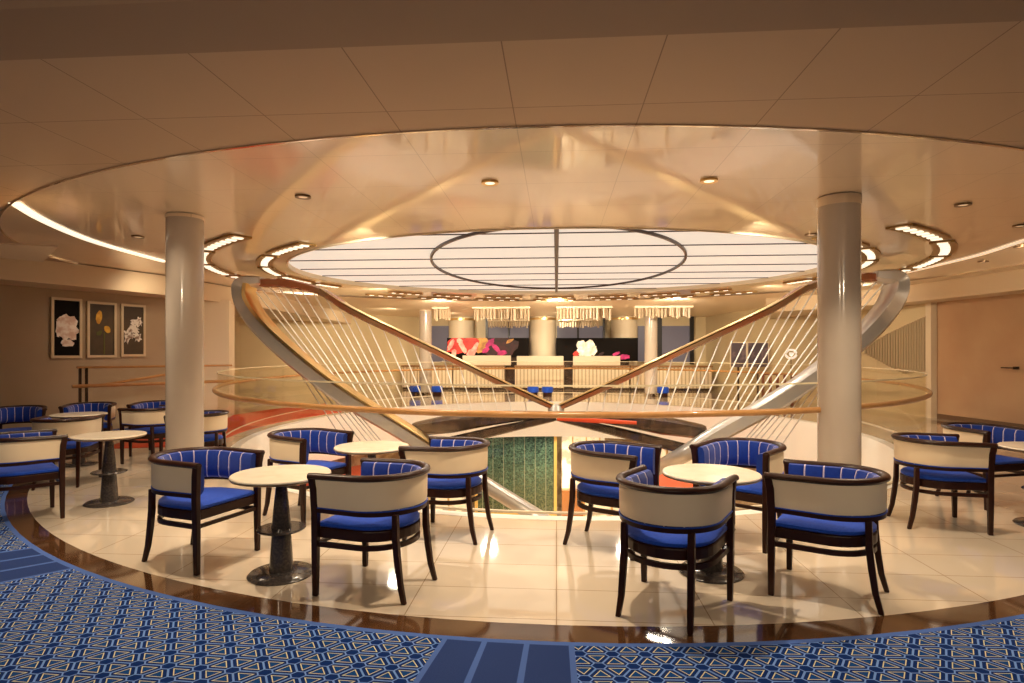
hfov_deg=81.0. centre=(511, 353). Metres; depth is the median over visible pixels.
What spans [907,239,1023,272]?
recessed light
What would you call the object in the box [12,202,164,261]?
recessed light
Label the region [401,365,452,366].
countertop
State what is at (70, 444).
seat cushion
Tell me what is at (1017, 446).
round table
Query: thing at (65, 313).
picture
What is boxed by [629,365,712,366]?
countertop
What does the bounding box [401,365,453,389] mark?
bar counter
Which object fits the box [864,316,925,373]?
wall panel
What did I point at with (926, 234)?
recessed light
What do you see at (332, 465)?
seat cushion
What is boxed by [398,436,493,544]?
tub chair
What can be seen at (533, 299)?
recessed light
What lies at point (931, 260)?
recessed light
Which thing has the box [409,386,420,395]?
stool
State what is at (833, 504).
tub chair
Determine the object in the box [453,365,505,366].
countertop
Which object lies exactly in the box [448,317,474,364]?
column
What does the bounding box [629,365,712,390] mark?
reception desk
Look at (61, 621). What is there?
floor
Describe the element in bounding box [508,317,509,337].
window frame
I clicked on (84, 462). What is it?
round table
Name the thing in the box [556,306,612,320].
crystal chandelier
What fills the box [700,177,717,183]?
recessed light
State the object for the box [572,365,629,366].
countertop
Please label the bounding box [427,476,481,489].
seat cushion
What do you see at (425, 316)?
pillar
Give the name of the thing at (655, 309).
crystal chandelier
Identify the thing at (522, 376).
reception desk
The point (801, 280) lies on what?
recessed light
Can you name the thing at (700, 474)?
round table
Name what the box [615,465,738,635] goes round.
tub chair
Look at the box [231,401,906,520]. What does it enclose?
trim
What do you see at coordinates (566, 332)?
window
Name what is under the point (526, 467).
mosaic panel
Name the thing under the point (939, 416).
baseboard
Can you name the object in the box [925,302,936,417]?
trim
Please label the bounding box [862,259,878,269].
recessed light
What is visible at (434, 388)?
cushion
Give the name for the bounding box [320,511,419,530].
seat cushion
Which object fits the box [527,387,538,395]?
stool
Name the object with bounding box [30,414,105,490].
tub chair
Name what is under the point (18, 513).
trim
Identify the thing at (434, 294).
recessed light
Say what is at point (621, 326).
column
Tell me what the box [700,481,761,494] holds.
seat cushion
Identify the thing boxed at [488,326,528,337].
window
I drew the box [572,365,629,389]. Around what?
reception desk
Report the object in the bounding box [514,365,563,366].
countertop
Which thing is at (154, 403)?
tub chair
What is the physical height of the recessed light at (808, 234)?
0.020 m
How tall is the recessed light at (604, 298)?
0.038 m
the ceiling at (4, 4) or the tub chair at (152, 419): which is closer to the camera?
the ceiling at (4, 4)
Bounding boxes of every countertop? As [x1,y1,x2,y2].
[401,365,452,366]
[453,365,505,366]
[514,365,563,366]
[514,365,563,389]
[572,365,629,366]
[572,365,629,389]
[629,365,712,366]
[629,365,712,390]
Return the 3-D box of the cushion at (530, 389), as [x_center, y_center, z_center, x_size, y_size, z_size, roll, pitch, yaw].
[0.791,1.345,22.603,0.430,0.230,0.430,0,0,4]
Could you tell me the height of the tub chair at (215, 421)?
0.835 m
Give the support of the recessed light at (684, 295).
in the ceiling at (770, 182)
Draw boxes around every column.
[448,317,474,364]
[530,316,556,355]
[611,316,637,388]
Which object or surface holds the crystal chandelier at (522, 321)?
hanging from the ceiling at (703, 306)
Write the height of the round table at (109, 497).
0.742 m
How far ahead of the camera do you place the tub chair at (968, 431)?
6.40 m
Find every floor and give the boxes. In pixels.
[0,427,1023,682]
[27,395,1023,625]
[235,388,959,421]
[473,507,561,515]
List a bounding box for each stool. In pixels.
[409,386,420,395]
[431,386,442,395]
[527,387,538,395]
[542,387,552,396]
[657,387,668,397]
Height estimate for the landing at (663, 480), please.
0.120 m
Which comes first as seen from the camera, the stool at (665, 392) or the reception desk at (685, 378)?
the stool at (665, 392)
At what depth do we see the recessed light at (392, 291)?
16.83 m
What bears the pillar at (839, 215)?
on the floor at (522, 571)
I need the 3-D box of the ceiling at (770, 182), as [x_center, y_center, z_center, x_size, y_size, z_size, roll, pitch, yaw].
[0.683,-1.712,11.912,18.000,0.001,14.900,0,0,4]
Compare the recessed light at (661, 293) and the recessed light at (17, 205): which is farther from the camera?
the recessed light at (661, 293)
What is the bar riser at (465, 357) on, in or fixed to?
on the bar counter at (469, 378)
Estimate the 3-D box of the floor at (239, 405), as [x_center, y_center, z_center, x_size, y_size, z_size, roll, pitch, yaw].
[1.876,1.620,25.288,30.000,0.001,21.285,0,0,4]
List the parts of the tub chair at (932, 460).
leg, leg, rail, panel, seat frame, arm rail, leg, leg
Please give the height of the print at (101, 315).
1.068 m
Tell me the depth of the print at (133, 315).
13.22 m
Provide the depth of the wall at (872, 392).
20.63 m
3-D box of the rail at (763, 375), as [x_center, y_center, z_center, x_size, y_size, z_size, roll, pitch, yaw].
[8.978,1.139,20.291,1.032,0.962,0.080,0,0,4]
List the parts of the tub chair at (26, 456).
seat frame, rail, panel, arm rail, leg, leg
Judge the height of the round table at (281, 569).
0.742 m
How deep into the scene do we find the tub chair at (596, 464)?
4.96 m
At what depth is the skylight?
11.55 m
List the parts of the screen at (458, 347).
panel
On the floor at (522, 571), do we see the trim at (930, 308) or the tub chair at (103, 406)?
the tub chair at (103, 406)
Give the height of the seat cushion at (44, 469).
0.058 m
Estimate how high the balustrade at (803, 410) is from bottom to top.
1.302 m
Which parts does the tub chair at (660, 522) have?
leg, leg, rail, panel, arm rail, seat frame, leg, leg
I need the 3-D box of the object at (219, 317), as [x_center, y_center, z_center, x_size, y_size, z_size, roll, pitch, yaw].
[-7.581,0.145,15.343,0.850,2.950,1.453,0,0,-22]
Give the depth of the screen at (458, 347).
27.16 m
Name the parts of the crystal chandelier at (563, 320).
ceiling plate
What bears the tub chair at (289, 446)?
on the floor at (522, 571)
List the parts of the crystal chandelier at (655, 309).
crystal rod, crystal rod, ceiling plate, crystal rod, crystal rod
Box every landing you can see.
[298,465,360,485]
[659,474,692,486]
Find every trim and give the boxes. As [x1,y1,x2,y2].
[0,124,1023,300]
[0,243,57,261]
[5,391,1023,642]
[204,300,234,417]
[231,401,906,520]
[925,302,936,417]
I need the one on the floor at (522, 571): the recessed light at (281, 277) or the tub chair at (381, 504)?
the tub chair at (381, 504)
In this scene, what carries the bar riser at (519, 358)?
on the reception desk at (522, 376)
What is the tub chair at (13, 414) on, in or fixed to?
on the floor at (61, 621)
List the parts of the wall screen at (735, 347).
panel, frame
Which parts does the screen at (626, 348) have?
panel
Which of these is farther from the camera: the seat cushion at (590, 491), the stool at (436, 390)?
the stool at (436, 390)
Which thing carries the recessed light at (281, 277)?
in the ceiling at (770, 182)
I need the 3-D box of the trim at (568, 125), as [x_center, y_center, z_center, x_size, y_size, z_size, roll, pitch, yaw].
[0.683,-1.704,11.912,18.024,0.032,14.924,0,0,4]
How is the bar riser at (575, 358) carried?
on the reception desk at (580, 376)
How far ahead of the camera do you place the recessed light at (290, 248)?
9.63 m
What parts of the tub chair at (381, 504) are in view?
leg, leg, arm rail, seat frame, panel, rail, leg, leg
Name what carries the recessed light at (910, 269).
in the ceiling at (770, 182)
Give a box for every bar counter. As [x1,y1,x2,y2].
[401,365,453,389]
[453,365,505,389]
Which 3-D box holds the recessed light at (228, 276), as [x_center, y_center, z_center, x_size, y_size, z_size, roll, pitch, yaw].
[-6.044,-1.691,13.799,0.364,0.038,1.407,0,0,8]
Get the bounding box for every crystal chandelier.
[432,307,450,320]
[472,307,529,320]
[487,319,527,327]
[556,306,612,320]
[559,319,599,327]
[633,306,693,318]
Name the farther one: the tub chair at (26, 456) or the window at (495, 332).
the window at (495, 332)
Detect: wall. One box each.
[0,284,164,428]
[235,315,418,397]
[333,436,784,510]
[432,317,705,364]
[706,304,924,416]
[937,293,1023,423]
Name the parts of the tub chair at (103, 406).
leg, arm rail, leg, panel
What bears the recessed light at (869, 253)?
in the ceiling at (770, 182)
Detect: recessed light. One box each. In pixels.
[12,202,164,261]
[131,235,144,238]
[204,234,251,250]
[204,251,214,263]
[204,264,234,274]
[225,275,239,278]
[256,255,279,265]
[257,266,285,275]
[265,242,315,255]
[277,276,315,283]
[295,194,310,199]
[312,283,341,287]
[365,294,404,296]
[388,291,422,294]
[417,297,460,299]
[433,294,471,296]
[475,299,517,300]
[482,179,497,185]
[483,296,521,297]
[533,299,575,300]
[535,296,573,297]
[588,295,626,297]
[592,298,635,299]
[640,293,679,295]
[650,295,696,298]
[691,289,731,292]
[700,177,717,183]
[710,291,756,295]
[783,279,816,283]
[804,233,816,236]
[812,237,869,246]
[862,247,881,259]
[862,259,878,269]
[885,223,950,241]
[897,268,916,272]
[906,255,950,267]
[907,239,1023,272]
[929,240,957,255]
[954,202,971,206]
[1012,224,1023,227]
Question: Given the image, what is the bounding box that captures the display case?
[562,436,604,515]
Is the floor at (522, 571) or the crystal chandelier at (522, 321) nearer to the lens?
the floor at (522, 571)
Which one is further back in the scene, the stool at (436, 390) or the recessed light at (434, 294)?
the stool at (436, 390)
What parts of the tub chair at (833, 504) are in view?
leg, leg, seat frame, arm rail, panel, rail, leg, leg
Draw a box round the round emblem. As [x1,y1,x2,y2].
[785,349,796,358]
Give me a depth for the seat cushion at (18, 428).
8.76 m
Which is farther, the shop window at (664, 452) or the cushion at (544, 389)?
the cushion at (544, 389)
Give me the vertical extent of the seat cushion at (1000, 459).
0.058 m
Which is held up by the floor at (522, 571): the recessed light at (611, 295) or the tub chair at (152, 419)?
the tub chair at (152, 419)
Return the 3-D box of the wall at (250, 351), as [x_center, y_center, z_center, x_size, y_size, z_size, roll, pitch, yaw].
[-8.228,-0.040,22.336,1.864,3.320,15.504,0,0,27]
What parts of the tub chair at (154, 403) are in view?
leg, arm rail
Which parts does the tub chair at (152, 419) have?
leg, arm rail, panel, rail, seat frame, leg, leg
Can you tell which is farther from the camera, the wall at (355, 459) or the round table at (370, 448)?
the wall at (355, 459)
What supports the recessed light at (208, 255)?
in the ceiling at (770, 182)
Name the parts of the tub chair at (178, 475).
leg, panel, rail, leg, seat frame, arm rail, leg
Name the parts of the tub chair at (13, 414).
rail, arm rail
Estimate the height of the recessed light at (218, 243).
0.038 m
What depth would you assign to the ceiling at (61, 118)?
3.92 m
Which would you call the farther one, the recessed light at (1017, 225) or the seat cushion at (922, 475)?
the recessed light at (1017, 225)
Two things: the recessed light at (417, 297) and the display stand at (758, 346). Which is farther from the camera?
the display stand at (758, 346)
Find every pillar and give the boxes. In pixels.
[165,212,204,482]
[419,310,431,394]
[644,309,657,395]
[817,192,861,465]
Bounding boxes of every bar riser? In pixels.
[463,355,510,364]
[517,356,563,364]
[573,356,619,365]
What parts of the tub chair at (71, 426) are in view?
panel, arm rail, leg, seat frame, leg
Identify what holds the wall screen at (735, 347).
on the floor at (239, 405)
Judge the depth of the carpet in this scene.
14.84 m
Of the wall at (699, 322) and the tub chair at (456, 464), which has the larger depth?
the wall at (699, 322)
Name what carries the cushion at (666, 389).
on the stool at (665, 392)
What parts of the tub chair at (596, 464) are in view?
leg, leg, rail, seat frame, panel, arm rail, leg, leg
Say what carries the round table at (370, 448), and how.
on the floor at (522, 571)
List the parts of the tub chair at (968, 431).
panel, arm rail, leg, seat frame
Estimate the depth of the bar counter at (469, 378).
26.80 m
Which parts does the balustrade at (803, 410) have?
handrail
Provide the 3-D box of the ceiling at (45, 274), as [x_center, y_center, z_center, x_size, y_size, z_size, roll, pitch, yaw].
[-10.433,-1.488,16.166,6.800,0.420,25.900,0,0,4]
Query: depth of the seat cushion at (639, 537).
3.65 m
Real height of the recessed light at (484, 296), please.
0.038 m
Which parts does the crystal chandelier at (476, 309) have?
crystal rod, crystal rod, crystal rod, crystal rod, ceiling plate, crystal rod, crystal rod, crystal rod, crystal rod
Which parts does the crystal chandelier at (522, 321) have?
ceiling plate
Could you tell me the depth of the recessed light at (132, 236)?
8.73 m
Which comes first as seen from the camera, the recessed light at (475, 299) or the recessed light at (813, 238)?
the recessed light at (813, 238)
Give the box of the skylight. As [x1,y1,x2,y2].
[286,227,816,293]
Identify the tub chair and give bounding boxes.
[0,405,47,431]
[0,429,67,518]
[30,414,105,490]
[58,401,116,430]
[117,405,164,463]
[126,400,164,456]
[142,446,264,575]
[163,410,228,446]
[263,428,353,524]
[307,457,436,604]
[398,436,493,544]
[563,440,661,560]
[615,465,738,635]
[689,437,786,553]
[763,459,890,615]
[887,432,997,535]
[935,422,1023,510]
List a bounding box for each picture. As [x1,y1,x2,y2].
[50,297,81,357]
[86,301,116,357]
[120,304,145,356]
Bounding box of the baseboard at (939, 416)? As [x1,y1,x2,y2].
[937,414,1023,427]
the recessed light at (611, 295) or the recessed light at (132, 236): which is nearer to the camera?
the recessed light at (132, 236)
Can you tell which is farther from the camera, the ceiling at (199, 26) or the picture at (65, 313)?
the picture at (65, 313)
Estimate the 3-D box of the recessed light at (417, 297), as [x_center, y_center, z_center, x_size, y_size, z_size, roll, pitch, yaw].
[-2.233,-1.691,18.415,1.328,0.038,0.228,0,0,-22]
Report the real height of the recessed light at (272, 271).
0.038 m
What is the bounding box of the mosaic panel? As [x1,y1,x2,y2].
[475,436,556,515]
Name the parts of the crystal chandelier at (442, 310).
crystal rod, ceiling plate, crystal rod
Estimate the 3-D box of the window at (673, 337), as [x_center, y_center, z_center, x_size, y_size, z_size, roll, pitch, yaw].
[7.605,-0.442,27.859,1.276,1.670,0.090,0,0,4]
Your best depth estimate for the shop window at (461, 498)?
19.84 m
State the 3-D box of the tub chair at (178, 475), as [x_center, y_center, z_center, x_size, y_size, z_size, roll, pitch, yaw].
[-2.490,1.202,4.769,0.708,0.835,0.692,0,0,21]
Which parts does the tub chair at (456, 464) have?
leg, leg, arm rail, panel, seat frame, rail, leg, leg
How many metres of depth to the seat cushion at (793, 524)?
3.91 m
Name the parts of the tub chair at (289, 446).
leg, panel, leg, rail, arm rail, seat frame, leg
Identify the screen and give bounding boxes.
[447,338,528,384]
[556,338,637,388]
[730,342,746,397]
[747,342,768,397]
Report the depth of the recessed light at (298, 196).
6.49 m
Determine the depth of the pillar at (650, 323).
22.66 m
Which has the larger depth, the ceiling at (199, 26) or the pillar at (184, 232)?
the pillar at (184, 232)
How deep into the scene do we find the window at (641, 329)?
27.93 m
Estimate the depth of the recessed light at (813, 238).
9.25 m
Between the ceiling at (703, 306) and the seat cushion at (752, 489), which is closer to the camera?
the seat cushion at (752, 489)
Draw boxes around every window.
[428,497,466,511]
[432,326,448,361]
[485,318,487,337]
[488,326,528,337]
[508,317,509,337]
[557,326,602,337]
[583,449,691,515]
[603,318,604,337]
[638,326,644,361]
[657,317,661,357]
[662,326,689,361]
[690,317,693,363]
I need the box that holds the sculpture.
[231,269,909,515]
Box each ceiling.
[0,0,196,8]
[0,0,1023,60]
[0,21,1023,262]
[0,127,1023,299]
[0,258,351,323]
[257,264,1023,317]
[766,268,1023,318]
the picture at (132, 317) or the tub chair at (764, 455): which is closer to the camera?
the tub chair at (764, 455)
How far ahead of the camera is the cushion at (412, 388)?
22.75 m
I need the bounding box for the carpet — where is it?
[114,407,340,448]
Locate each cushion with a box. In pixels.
[0,427,31,431]
[0,462,58,476]
[66,441,97,448]
[128,426,164,433]
[158,487,253,510]
[204,434,222,441]
[279,460,345,469]
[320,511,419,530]
[409,386,420,391]
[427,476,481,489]
[431,386,442,391]
[527,387,538,392]
[542,387,552,392]
[577,482,653,498]
[628,525,726,547]
[657,387,668,392]
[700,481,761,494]
[776,514,876,535]
[900,467,985,482]
[995,454,1023,464]
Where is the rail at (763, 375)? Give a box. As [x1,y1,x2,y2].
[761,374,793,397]
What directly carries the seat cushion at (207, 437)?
on the tub chair at (215, 421)
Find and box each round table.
[48,411,107,467]
[69,430,146,507]
[228,464,331,585]
[333,441,408,457]
[662,464,761,583]
[997,441,1023,526]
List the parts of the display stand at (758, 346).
panel, frame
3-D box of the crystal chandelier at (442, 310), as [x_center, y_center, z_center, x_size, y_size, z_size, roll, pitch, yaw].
[-2.615,-1.456,22.254,0.638,0.487,0.500,0,0,4]
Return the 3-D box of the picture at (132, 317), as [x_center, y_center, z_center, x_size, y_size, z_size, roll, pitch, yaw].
[-8.349,-0.506,13.223,0.050,1.145,0.532,0,0,27]
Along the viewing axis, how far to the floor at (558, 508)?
21.09 m
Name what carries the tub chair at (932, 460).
on the floor at (522, 571)
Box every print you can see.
[90,304,113,354]
[124,306,142,353]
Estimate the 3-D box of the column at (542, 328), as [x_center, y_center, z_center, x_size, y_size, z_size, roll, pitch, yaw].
[1.439,-0.040,27.870,1.266,3.320,1.266,0,0,4]
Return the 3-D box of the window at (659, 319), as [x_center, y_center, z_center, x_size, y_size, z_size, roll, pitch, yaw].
[6.831,-0.718,27.821,0.228,2.407,0.100,0,0,4]
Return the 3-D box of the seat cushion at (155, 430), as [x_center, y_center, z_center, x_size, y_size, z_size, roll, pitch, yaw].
[-5.310,1.133,8.919,0.571,0.058,0.567,0,0,26]
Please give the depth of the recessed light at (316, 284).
14.84 m
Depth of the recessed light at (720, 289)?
16.24 m
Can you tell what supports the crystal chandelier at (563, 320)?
hanging from the ceiling at (703, 306)
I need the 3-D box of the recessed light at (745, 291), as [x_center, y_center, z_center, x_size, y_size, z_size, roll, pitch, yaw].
[6.221,-1.691,16.888,1.283,0.038,0.229,0,0,44]
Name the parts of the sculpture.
arm, arm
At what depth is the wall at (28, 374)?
11.91 m
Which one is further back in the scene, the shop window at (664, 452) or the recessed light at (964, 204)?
the shop window at (664, 452)
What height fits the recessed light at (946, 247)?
0.038 m
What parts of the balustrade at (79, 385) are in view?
post, post, stair rail, handrail, rail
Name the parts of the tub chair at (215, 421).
arm rail, seat frame, rail, panel, leg, leg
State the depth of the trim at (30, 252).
6.47 m
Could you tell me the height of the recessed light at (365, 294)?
0.038 m
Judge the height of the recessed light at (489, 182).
0.020 m
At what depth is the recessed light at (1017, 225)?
8.00 m
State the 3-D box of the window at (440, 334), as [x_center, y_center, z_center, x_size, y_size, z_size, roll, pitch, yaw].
[-3.433,-0.454,28.677,0.869,1.719,0.090,0,0,4]
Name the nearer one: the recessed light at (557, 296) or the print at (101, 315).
the print at (101, 315)
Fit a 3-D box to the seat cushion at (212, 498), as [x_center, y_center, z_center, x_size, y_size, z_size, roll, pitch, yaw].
[-2.479,1.133,4.765,0.571,0.058,0.567,0,0,20]
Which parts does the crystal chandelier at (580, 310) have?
crystal rod, crystal rod, crystal rod, crystal rod, crystal rod, crystal rod, ceiling plate, crystal rod, crystal rod, crystal rod, crystal rod, crystal rod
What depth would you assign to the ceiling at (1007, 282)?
13.89 m
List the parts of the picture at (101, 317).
stem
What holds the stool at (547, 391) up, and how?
on the floor at (522, 571)
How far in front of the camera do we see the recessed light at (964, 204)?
6.84 m
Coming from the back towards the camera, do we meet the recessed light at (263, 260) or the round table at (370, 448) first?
the recessed light at (263, 260)
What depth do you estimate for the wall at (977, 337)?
13.73 m
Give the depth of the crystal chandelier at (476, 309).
22.04 m
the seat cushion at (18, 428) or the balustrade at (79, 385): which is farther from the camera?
the balustrade at (79, 385)
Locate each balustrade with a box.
[72,364,233,401]
[212,361,932,514]

